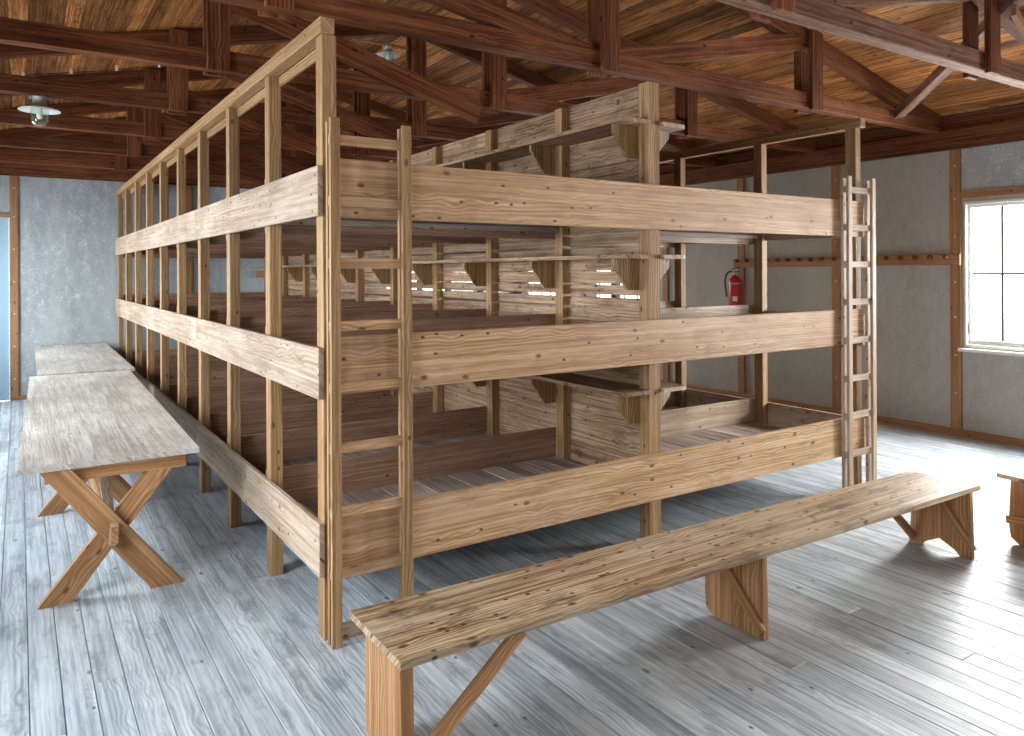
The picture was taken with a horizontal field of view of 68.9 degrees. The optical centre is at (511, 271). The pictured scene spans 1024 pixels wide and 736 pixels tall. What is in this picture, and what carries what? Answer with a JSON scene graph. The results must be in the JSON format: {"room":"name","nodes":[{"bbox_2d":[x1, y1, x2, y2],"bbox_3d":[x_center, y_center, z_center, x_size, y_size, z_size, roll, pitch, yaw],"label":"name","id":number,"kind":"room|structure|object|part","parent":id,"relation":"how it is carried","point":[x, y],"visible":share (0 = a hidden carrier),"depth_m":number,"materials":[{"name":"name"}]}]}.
{"room":"dormitory","nodes":[
{"label":"dormitory","id":0,"kind":"room"},
{"bbox_2d":[0,175,513,400],"bbox_3d":[-4.040,0.225,12.380,9.680,3.250,0.140,0,0,-33],"label":"wall","id":1,"kind":"structure","parent":0,"point":[68,261],"depth_m":10.80,"materials":[{"name":"grey paint"}]},
{"bbox_2d":[0,217,9,400],"bbox_3d":[-7.440,0.501,10.108,1.081,2.570,0.150,0,0,-35],"label":"door","id":2,"kind":"structure","parent":1,"relation":"in","point":[4,221],"depth_m":10.35,"materials":[{"name":"blue paint"}]},
{"bbox_3d":[-7.006,0.499,10.416,0.012,2.570,0.150,0,0,-33],"label":"frame","id":3,"kind":"part","parent":2,"relation":"part of","materials":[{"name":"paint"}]},
{"bbox_2d":[0,213,9,216],"bbox_3d":[-7.417,-0.784,10.054,1.090,0.060,0.028,0,0,-33],"label":"trim","id":4,"kind":"structure","parent":1,"relation":"attached to","point":[1,214],"depth_m":10.31,"materials":[{"name":"brown wood"}]},
{"bbox_2d":[10,176,18,395],"bbox_3d":[-6.916,0.224,10.378,0.095,3.120,0.034,0,0,-33],"label":"trim","id":5,"kind":"structure","parent":1,"relation":"attached to","point":[14,329],"depth_m":10.37,"materials":[{"name":"wood"}]},
{"bbox_2d":[11,395,26,400],"bbox_3d":[-3.448,1.737,12.665,8.390,0.060,0.030,0,0,-33],"label":"baseboard","id":6,"kind":"structure","parent":1,"relation":"attached to","point":[21,397],"depth_m":10.40,"materials":[{"name":"brown wood"}]},
{"bbox_2d":[0,162,261,188],"bbox_3d":[-3.938,-1.441,12.339,9.540,0.180,0.050,0,0,-33],"label":"trim","id":7,"kind":"structure","parent":1,"relation":"attached to","point":[8,169],"depth_m":10.86,"materials":[{"name":"brown wood"}]},
{"bbox_2d":[0,120,346,168],"bbox_3d":[-3.971,-2.055,12.385,9.740,1.348,0.060,0,0,-33],"label":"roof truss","id":8,"kind":"structure","parent":1,"relation":"attached to","point":[305,130],"depth_m":11.04,"materials":[{"name":"brown wood"}]},
{"bbox_2d":[186,185,192,347],"bbox_3d":[-5.029,0.185,11.627,0.100,3.060,0.028,0,0,-33],"label":"trim","id":9,"kind":"structure","parent":1,"relation":"attached to","point":[188,188],"depth_m":11.62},
{"bbox_2d":[256,271,263,277],"bbox_3d":[-3.253,0.031,12.765,2.180,0.110,0.026,0,0,-33],"label":"rail","id":10,"kind":"object","parent":1,"relation":"attached to","point":[259,274],"visible":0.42,"depth_m":12.18,"materials":[{"name":"brown wood"}]},
{"bbox_2d":[0,400,1023,735],"bbox_3d":[0.342,1.788,5.880,9.940,0.081,15.930,0,0,-33],"label":"floor","id":11,"kind":"structure","parent":0,"point":[874,630],"depth_m":3.61,"materials":[{"name":"grey wood"}]},
{"bbox_2d":[34,342,134,375],"bbox_3d":[-5.340,1.401,9.188,0.903,0.750,3.630,0,0,-33],"label":"trestle table","id":12,"kind":"object","parent":11,"relation":"on","point":[61,359],"visible":0.56,"depth_m":8.74,"materials":[{"name":"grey wood"}]},
{"bbox_2d":[17,370,198,609],"bbox_3d":[-3.235,1.391,5.766,0.874,0.750,4.161,0,0,-32],"label":"trestle table","id":13,"kind":"object","parent":11,"relation":"on","point":[97,427],"visible":1,"depth_m":4.28,"materials":[{"name":"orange wood"}]},
{"bbox_3d":[-3.139,1.405,5.595,0.710,0.720,0.044,0,0,-33],"label":"leg","id":14,"kind":"part","parent":13,"relation":"part of","materials":[{"name":"orange wood"}]},
{"bbox_3d":[-2.194,1.401,4.110,0.710,0.720,0.044,0,0,-33],"label":"leg","id":15,"kind":"part","parent":13,"relation":"part of","materials":[{"name":"orange wood"}]},
{"bbox_3d":[-2.166,1.401,4.072,0.695,0.720,0.044,0,0,-33],"label":"leg","id":16,"kind":"part","parent":13,"relation":"part of","materials":[{"name":"orange wood"}]},
{"bbox_3d":[-3.111,1.405,5.558,0.695,0.720,0.044,0,0,-33],"label":"leg","id":17,"kind":"part","parent":13,"relation":"part of","materials":[{"name":"orange wood"}]},
{"bbox_2d":[342,620,362,638],"bbox_3d":[-0.688,1.726,3.677,0.325,0.055,0.052,0,0,-33],"label":"cleat","id":18,"kind":"object","parent":11,"relation":"on","point":[349,628],"visible":0.18,"depth_m":3.59,"materials":[{"name":"brown wood"}]},
{"bbox_2d":[115,16,864,640],"bbox_3d":[-1.489,0.275,8.470,4.490,2.965,8.932,0,0,-33],"label":"bunk bed","id":19,"kind":"object","parent":11,"relation":"on","point":[531,411],"visible":0.87,"depth_m":5.15,"materials":[{"name":"brown wood"}]},
{"bbox_3d":[-5.729,0.333,10.936,0.067,2.890,0.090,0,0,-33],"label":"post","id":20,"kind":"part","parent":19,"relation":"part of","materials":[{"name":"brown wood"}]},
{"bbox_3d":[-5.186,0.330,10.114,0.071,2.890,0.090,0,0,-33],"label":"post","id":21,"kind":"part","parent":19,"relation":"part of","materials":[{"name":"brown wood"}]},
{"bbox_3d":[-4.644,0.328,9.291,0.069,2.890,0.090,0,0,-33],"label":"post","id":22,"kind":"part","parent":19,"relation":"part of","materials":[{"name":"brown wood"}]},
{"bbox_3d":[-4.100,0.325,8.470,0.072,2.890,0.090,0,0,-33],"label":"post","id":23,"kind":"part","parent":19,"relation":"part of","materials":[{"name":"brown wood"}]},
{"bbox_3d":[-3.558,0.322,7.648,0.072,2.890,0.090,0,0,-33],"label":"post","id":24,"kind":"part","parent":19,"relation":"part of","materials":[{"name":"brown wood"}]},
{"bbox_3d":[-3.015,0.320,6.826,0.067,2.890,0.090,0,0,-33],"label":"post","id":25,"kind":"part","parent":19,"relation":"part of","materials":[{"name":"brown wood"}]},
{"bbox_3d":[-2.474,0.317,6.003,0.071,2.890,0.090,0,0,-33],"label":"post","id":26,"kind":"part","parent":19,"relation":"part of","materials":[{"name":"brown wood"}]},
{"bbox_3d":[-3.330,-1.161,7.264,0.070,0.075,8.910,0,0,-33],"label":"rail","id":27,"kind":"part","parent":19,"relation":"part of","materials":[{"name":"brown wood"}]},
{"bbox_3d":[-1.931,0.314,5.181,0.070,2.890,0.090,0,0,-33],"label":"post","id":28,"kind":"part","parent":19,"relation":"part of","materials":[{"name":"brown wood"}]},
{"bbox_3d":[-3.967,0.294,12.099,0.071,2.950,0.090,0,0,-33],"label":"post","id":29,"kind":"part","parent":19,"relation":"part of","materials":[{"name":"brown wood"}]},
{"bbox_3d":[-1.389,0.312,4.359,0.071,2.890,0.090,0,0,-33],"label":"post","id":30,"kind":"part","parent":19,"relation":"part of","materials":[{"name":"brown wood"}]},
{"bbox_3d":[-3.426,0.292,11.276,0.071,2.950,0.090,0,0,-33],"label":"post","id":31,"kind":"part","parent":19,"relation":"part of","materials":[{"name":"brown wood"}]},
{"bbox_3d":[-2.883,0.289,10.454,0.069,2.950,0.090,0,0,-33],"label":"post","id":32,"kind":"part","parent":19,"relation":"part of","materials":[{"name":"brown wood"}]},
{"bbox_3d":[-0.892,0.309,3.608,0.071,2.890,0.090,0,0,-33],"label":"post","id":33,"kind":"part","parent":19,"relation":"part of","materials":[{"name":"brown wood"}]},
{"bbox_3d":[-1.798,0.284,8.810,0.072,2.950,0.090,0,0,-33],"label":"post","id":34,"kind":"part","parent":19,"relation":"part of","materials":[{"name":"brown wood"}]},
{"bbox_2d":[325,117,412,649],"bbox_3d":[-0.684,0.516,3.608,0.415,2.475,0.070,0,0,-33],"label":"ladder","id":35,"kind":"object","parent":19,"relation":"attached to","point":[335,263],"visible":0.94,"depth_m":3.58,"materials":[{"name":"brown wood"}]},
{"bbox_3d":[-0.851,0.522,3.527,0.042,2.465,0.022,0,0,-33],"label":"rail","id":36,"kind":"part","parent":35,"relation":"part of","materials":[{"name":"brown wood"}]},
{"bbox_3d":[-0.824,0.516,3.487,0.048,2.475,0.022,0,0,-33],"label":"rail","id":37,"kind":"part","parent":35,"relation":"part of","materials":[{"name":"brown wood"}]},
{"bbox_3d":[-0.545,0.520,3.729,0.042,2.465,0.022,0,0,-33],"label":"rail","id":38,"kind":"part","parent":35,"relation":"part of","materials":[{"name":"brown wood"}]},
{"bbox_3d":[-0.518,0.516,3.689,0.048,2.474,0.022,0,0,-33],"label":"rail","id":39,"kind":"part","parent":35,"relation":"part of","materials":[{"name":"brown wood"}]},
{"bbox_3d":[-1.255,0.281,7.988,0.072,2.950,0.090,0,0,-33],"label":"post","id":40,"kind":"part","parent":19,"relation":"part of","materials":[{"name":"brown wood"}]},
{"bbox_3d":[-0.712,0.279,7.166,0.069,2.950,0.090,0,0,-33],"label":"post","id":41,"kind":"part","parent":19,"relation":"part of","materials":[{"name":"brown wood"}]},
{"bbox_2d":[249,254,651,267],"bbox_3d":[-1.639,-0.085,8.359,0.300,0.025,8.900,0,0,-33],"label":"shelf","id":42,"kind":"object","parent":19,"relation":"attached to","point":[545,259],"depth_m":5.74,"materials":[{"name":"brown wood"}]},
{"bbox_3d":[-0.168,0.276,6.345,0.071,2.950,0.090,0,0,-33],"label":"post","id":43,"kind":"part","parent":19,"relation":"part of","materials":[{"name":"brown wood"}]},
{"bbox_3d":[0.080,0.305,10.049,0.071,2.890,0.090,0,0,-33],"label":"post","id":44,"kind":"part","parent":19,"relation":"part of","materials":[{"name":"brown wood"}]},
{"bbox_2d":[435,117,650,167],"bbox_3d":[-1.643,-0.929,8.359,0.300,0.025,8.900,0,0,-33],"label":"shelf","id":45,"kind":"object","parent":19,"relation":"attached to","point":[600,132],"depth_m":5.35,"materials":[{"name":"brown wood"}]},
{"bbox_3d":[0.374,0.273,5.523,0.071,2.950,0.090,0,0,-33],"label":"post","id":46,"kind":"part","parent":19,"relation":"part of","materials":[{"name":"brown wood"}]},
{"bbox_2d":[525,373,652,396],"bbox_3d":[-1.635,0.765,8.359,0.300,0.025,8.900,0,0,-33],"label":"shelf","id":47,"kind":"object","parent":19,"relation":"attached to","point":[614,386],"depth_m":4.98,"materials":[{"name":"brown wood"}]},
{"bbox_3d":[1.166,0.299,8.406,0.067,2.890,0.090,0,0,-33],"label":"post","id":48,"kind":"part","parent":19,"relation":"part of","materials":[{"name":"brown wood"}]},
{"bbox_3d":[0.881,0.271,4.779,0.100,2.950,0.090,0,0,-33],"label":"post","id":49,"kind":"part","parent":19,"relation":"part of","materials":[{"name":"brown wood"}]},
{"bbox_2d":[659,122,684,132],"bbox_3d":[-1.404,-0.931,8.516,0.208,0.025,8.900,0,0,-33],"label":"shelf","id":50,"kind":"object","parent":19,"relation":"attached to","point":[664,127],"depth_m":4.83,"materials":[{"name":"brown wood"}]},
{"bbox_2d":[660,255,684,258],"bbox_3d":[-1.400,-0.086,8.516,0.208,0.025,8.900,0,0,-33],"label":"shelf","id":51,"kind":"object","parent":19,"relation":"attached to","point":[661,256],"depth_m":4.79,"materials":[{"name":"brown wood"}]},
{"bbox_2d":[660,381,685,391],"bbox_3d":[-1.396,0.764,8.516,0.208,0.025,8.900,0,0,-33],"label":"shelf","id":52,"kind":"object","parent":19,"relation":"attached to","point":[664,386],"depth_m":4.83,"materials":[{"name":"brown wood"}]},
{"bbox_3d":[1.709,0.297,7.584,0.071,2.890,0.090,0,0,-33],"label":"post","id":53,"kind":"part","parent":19,"relation":"part of","materials":[{"name":"brown wood"}]},
{"bbox_3d":[2.251,0.294,6.761,0.072,2.890,0.090,0,0,-33],"label":"post","id":54,"kind":"part","parent":19,"relation":"part of","materials":[{"name":"brown wood"}]},
{"bbox_3d":[0.338,-1.179,9.676,0.070,0.075,8.925,0,0,-33],"label":"rail","id":55,"kind":"part","parent":19,"relation":"part of","materials":[{"name":"brown wood"}]},
{"bbox_3d":[2.748,0.292,6.011,0.070,2.890,0.090,0,0,-33],"label":"post","id":56,"kind":"part","parent":19,"relation":"part of","materials":[{"name":"brown wood"}]},
{"bbox_2d":[840,176,876,487],"bbox_3d":[2.719,0.498,5.855,0.370,2.477,0.070,0,0,-33],"label":"ladder","id":57,"kind":"object","parent":19,"relation":"attached to","point":[846,189],"visible":0.83,"depth_m":5.82,"materials":[{"name":"brown wood"}]},
{"bbox_3d":[2.571,0.505,5.785,0.042,2.465,0.022,0,0,-33],"label":"rail","id":58,"kind":"part","parent":57,"relation":"part of","materials":[{"name":"brown wood"}]},
{"bbox_3d":[2.598,0.499,5.746,0.048,2.477,0.022,0,0,-33],"label":"rail","id":59,"kind":"part","parent":57,"relation":"part of","materials":[{"name":"brown wood"}]},
{"bbox_3d":[2.839,0.504,5.963,0.042,2.465,0.022,0,0,-33],"label":"rail","id":60,"kind":"part","parent":57,"relation":"part of","materials":[{"name":"brown wood"}]},
{"bbox_3d":[2.866,0.497,5.923,0.048,2.477,0.022,0,0,-33],"label":"rail","id":61,"kind":"part","parent":57,"relation":"part of","materials":[{"name":"brown wood"}]},
{"bbox_2d":[350,471,979,735],"bbox_3d":[1.103,1.520,3.691,3.791,0.450,0.460,0,0,-32],"label":"bench","id":62,"kind":"object","parent":11,"relation":"on","point":[402,634],"visible":1,"depth_m":3.25,"materials":[{"name":"brown wood"}]},
{"bbox_3d":[-0.445,1.543,2.695,0.050,0.419,0.320,0,0,-33],"label":"leg","id":63,"kind":"part","parent":62,"relation":"part of","materials":[{"name":"orange wood"}]},
{"bbox_3d":[1.105,1.535,3.691,0.033,0.419,0.365,0,0,-33],"label":"leg","id":64,"kind":"part","parent":62,"relation":"part of","materials":[{"name":"orange wood"}]},
{"bbox_3d":[2.684,1.527,4.677,0.035,0.419,0.380,0,0,-33],"label":"leg","id":65,"kind":"part","parent":62,"relation":"part of","materials":[{"name":"orange wood"}]},
{"bbox_2d":[997,464,1023,545],"bbox_3d":[4.289,1.504,5.299,2.630,0.450,0.450,0,0,-33],"label":"bench","id":66,"kind":"object","parent":11,"relation":"on","point":[1015,518],"visible":1,"depth_m":4.75,"materials":[{"name":"brown wood"}]},
{"bbox_3d":[4.288,1.294,5.299,2.630,0.030,0.450,0,0,-33],"label":"seat","id":67,"kind":"part","parent":66,"relation":"part of","materials":[{"name":"brown wood"}]},
{"bbox_3d":[3.298,1.524,4.663,0.035,0.419,0.340,0,0,-33],"label":"leg","id":68,"kind":"part","parent":66,"relation":"part of","materials":[{"name":"orange wood"}]},
{"bbox_2d":[0,0,1023,165],"bbox_3d":[0.323,-2.155,5.880,10.260,1.206,16.030,0,0,-33],"label":"ceiling","id":69,"kind":"structure","parent":0,"point":[643,22],"depth_m":7.24,"materials":[{"name":"brown wood"}]},
{"bbox_2d":[22,65,160,75],"bbox_3d":[-4.347,-1.931,7.188,1.768,0.442,0.024,0,0,-33],"label":"cable","id":70,"kind":"object","parent":69,"relation":"hanging from","point":[116,67],"visible":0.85,"depth_m":7.31,"materials":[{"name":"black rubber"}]},
{"bbox_2d":[0,101,396,184],"bbox_3d":[-3.526,-1.977,11.712,9.530,1.404,0.204,0,0,-33],"label":"roof truss","id":71,"kind":"object","parent":69,"relation":"attached to","point":[119,163],"visible":0.16,"depth_m":10.33,"materials":[{"name":"brown wood"}]},
{"bbox_2d":[0,83,455,174],"bbox_3d":[-2.738,-1.981,10.518,9.530,1.404,0.204,0,0,-33],"label":"roof truss","id":72,"kind":"object","parent":69,"relation":"attached to","point":[249,155],"visible":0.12,"depth_m":9.27,"materials":[{"name":"brown wood"}]},
{"bbox_2d":[0,58,521,158],"bbox_3d":[-1.901,-1.985,9.250,9.530,1.404,0.204,0,0,-33],"label":"roof truss","id":73,"kind":"object","parent":69,"relation":"attached to","point":[152,128],"visible":0.45,"depth_m":7.91,"materials":[{"name":"brown wood"}]},
{"bbox_2d":[0,23,717,167],"bbox_3d":[-1.058,-1.989,7.973,9.530,1.404,0.204,0,0,-33],"label":"roof truss","id":74,"kind":"object","parent":69,"relation":"attached to","point":[177,100],"visible":0.51,"depth_m":7.16,"materials":[{"name":"brown wood"}]},
{"bbox_2d":[18,95,60,126],"bbox_3d":[-3.868,-1.315,6.118,0.304,0.248,0.304,0,0,-33],"label":"ceiling lamp","id":75,"kind":"object","parent":74,"relation":"hanging from","point":[39,107],"visible":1,"depth_m":6.10,"materials":[{"name":"grey metal"}]},
{"bbox_3d":[-3.869,-1.339,6.118,0.304,0.040,0.304,0,0,-33],"label":"lamp shade","id":76,"kind":"part","parent":75,"relation":"part of","materials":[{"name":"white metal"}]},
{"bbox_3d":[-3.868,-1.270,6.118,0.136,0.158,0.136,0,0,-33],"label":"glass globe","id":77,"kind":"part","parent":75,"relation":"part of"},
{"bbox_3d":[-3.868,-1.300,6.118,0.048,0.102,0.048,0,0,-33],"label":"bulb","id":78,"kind":"part","parent":75,"relation":"part of","materials":[{"name":"white glass"}]},
{"bbox_2d":[353,37,408,49],"bbox_3d":[-1.349,-2.356,7.713,0.610,0.025,0.030,0,0,-33],"label":"board","id":79,"kind":"object","parent":74,"relation":"attached to","point":[354,38],"visible":1,"depth_m":7.68,"materials":[{"name":"orange wood"}]},
{"bbox_2d":[376,45,399,60],"bbox_3d":[-1.286,-2.243,7.754,0.243,0.198,0.243,0,0,-33],"label":"ceiling lamp","id":80,"kind":"object","parent":79,"relation":"attached to","point":[387,54],"visible":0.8,"depth_m":7.74,"materials":[{"name":"grey metal"}]},
{"bbox_3d":[-1.286,-2.262,7.754,0.243,0.032,0.243,0,0,-33],"label":"lamp shade","id":81,"kind":"part","parent":80,"relation":"part of","materials":[{"name":"white metal"}]},
{"bbox_2d":[0,0,817,152],"bbox_3d":[-0.193,-1.994,6.663,9.530,1.404,0.204,0,0,-33],"label":"roof truss","id":82,"kind":"object","parent":69,"relation":"attached to","point":[376,74],"visible":0.75,"depth_m":6.08,"materials":[{"name":"brown wood"}]},
{"bbox_2d":[209,0,941,133],"bbox_3d":[0.627,-2.071,5.420,9.530,1.256,0.202,0,0,-33],"label":"roof truss","id":83,"kind":"object","parent":69,"relation":"attached to","point":[498,28],"visible":0.96,"depth_m":5.50,"materials":[{"name":"brown wood"}]},
{"bbox_2d":[713,0,1023,88],"bbox_3d":[1.431,-2.075,4.202,9.530,1.256,0.202,0,0,-33],"label":"roof truss","id":84,"kind":"object","parent":69,"relation":"attached to","point":[839,18],"visible":1,"depth_m":4.96,"materials":[{"name":"brown wood"}]},
{"bbox_2d":[893,0,1023,118],"bbox_3d":[4.090,-1.790,6.407,0.755,0.527,2.055,0,0,5],"label":"brace","id":85,"kind":"object","parent":84,"relation":"attached to","point":[1008,7],"visible":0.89,"depth_m":6.56,"materials":[{"name":"brown wood"}]},
{"bbox_2d":[522,104,1023,438],"bbox_3d":[4.373,0.059,8.546,0.140,3.500,15.930,0,0,-33],"label":"wall","id":86,"kind":"structure","parent":0,"point":[913,191],"depth_m":8.51,"materials":[{"name":"grey paint"}]},
{"bbox_2d":[528,271,551,294],"bbox_3d":[0.713,0.069,14.027,0.210,1.565,1.370,0,0,-33],"label":"window","id":87,"kind":"structure","parent":86,"relation":"in","point":[528,271],"depth_m":14.53,"materials":[{"name":"paint"}]},
{"bbox_2d":[596,270,637,297],"bbox_3d":[1.843,0.064,12.316,0.210,1.565,1.370,0,0,-33],"label":"window","id":88,"kind":"structure","parent":86,"relation":"in","point":[597,295],"depth_m":12.82,"materials":[{"name":"paint"}]},
{"bbox_2d":[662,248,668,380],"bbox_3d":[2.353,0.194,11.449,0.034,2.950,0.110,0,0,-33],"label":"trim","id":89,"kind":"structure","parent":86,"relation":"attached to","point":[665,251],"depth_m":11.42,"materials":[{"name":"wood"}]},
{"bbox_2d":[724,266,741,304],"bbox_3d":[3.024,0.195,10.194,0.231,0.540,0.175,0,0,7],"label":"fire extinguisher","id":90,"kind":"object","parent":86,"relation":"attached to","point":[735,283],"visible":0.89,"depth_m":10.13,"materials":[{"name":"red paint"}]},
{"bbox_2d":[737,178,745,393],"bbox_3d":[3.144,0.190,10.251,0.034,2.950,0.110,0,0,-33],"label":"trim","id":91,"kind":"structure","parent":86,"relation":"attached to","point":[741,181],"depth_m":10.23,"materials":[{"name":"wood"}]},
{"bbox_2d":[831,165,840,409],"bbox_3d":[3.932,0.186,9.058,0.034,2.950,0.110,0,0,-33],"label":"trim","id":92,"kind":"structure","parent":86,"relation":"attached to","point":[835,170],"depth_m":9.05,"materials":[{"name":"wood"}]},
{"bbox_2d":[659,105,1023,185],"bbox_3d":[4.257,-1.463,8.475,0.120,0.335,15.530,0,0,-33],"label":"trim","id":93,"kind":"structure","parent":86,"relation":"attached to","point":[1005,125],"depth_m":8.49,"materials":[{"name":"brown wood"}]},
{"bbox_2d":[660,380,1023,446],"bbox_3d":[4.308,1.694,8.498,0.035,0.070,15.530,0,0,-33],"label":"baseboard","id":94,"kind":"structure","parent":86,"relation":"attached to","point":[900,422],"depth_m":8.33,"materials":[{"name":"brown wood"}]},
{"bbox_2d":[733,198,1023,356],"bbox_3d":[4.294,0.051,8.560,0.256,1.565,4.300,0,0,-33],"label":"trim","id":95,"kind":"structure","parent":86,"relation":"in","point":[969,341],"depth_m":7.83,"materials":[{"name":"paint"}]},
{"bbox_3d":[3.859,-0.126,9.064,0.086,0.115,2.980,0,0,-33],"label":"coat rail","id":96,"kind":"part","parent":95,"relation":"part of","materials":[{"name":"brown wood"}]},
{"bbox_3d":[5.074,0.814,7.299,0.070,0.033,1.340,0,0,-33],"label":"sill","id":97,"kind":"part","parent":95,"relation":"part of","materials":[{"name":"paint"}]},
{"bbox_2d":[949,149,962,429],"bbox_3d":[4.695,0.182,7.902,0.034,2.950,0.110,0,0,-33],"label":"trim","id":98,"kind":"structure","parent":86,"relation":"attached to","point":[956,389],"depth_m":7.89,"materials":[{"name":"wood"}]},
{"bbox_2d":[960,186,1023,198],"bbox_3d":[5.099,-0.812,7.288,0.028,0.075,1.365,0,0,-33],"label":"trim","id":99,"kind":"structure","parent":86,"relation":"attached to","point":[1017,189],"depth_m":7.59,"materials":[{"name":"brown wood"}]},
{"bbox_2d":[961,141,1023,190],"bbox_3d":[5.107,-1.075,7.294,0.005,0.440,1.365,0,0,-33],"label":"wall panel","id":100,"kind":"object","parent":86,"relation":"attached to","point":[998,165],"depth_m":7.60,"materials":[{"name":"grey paint"}]}
]}

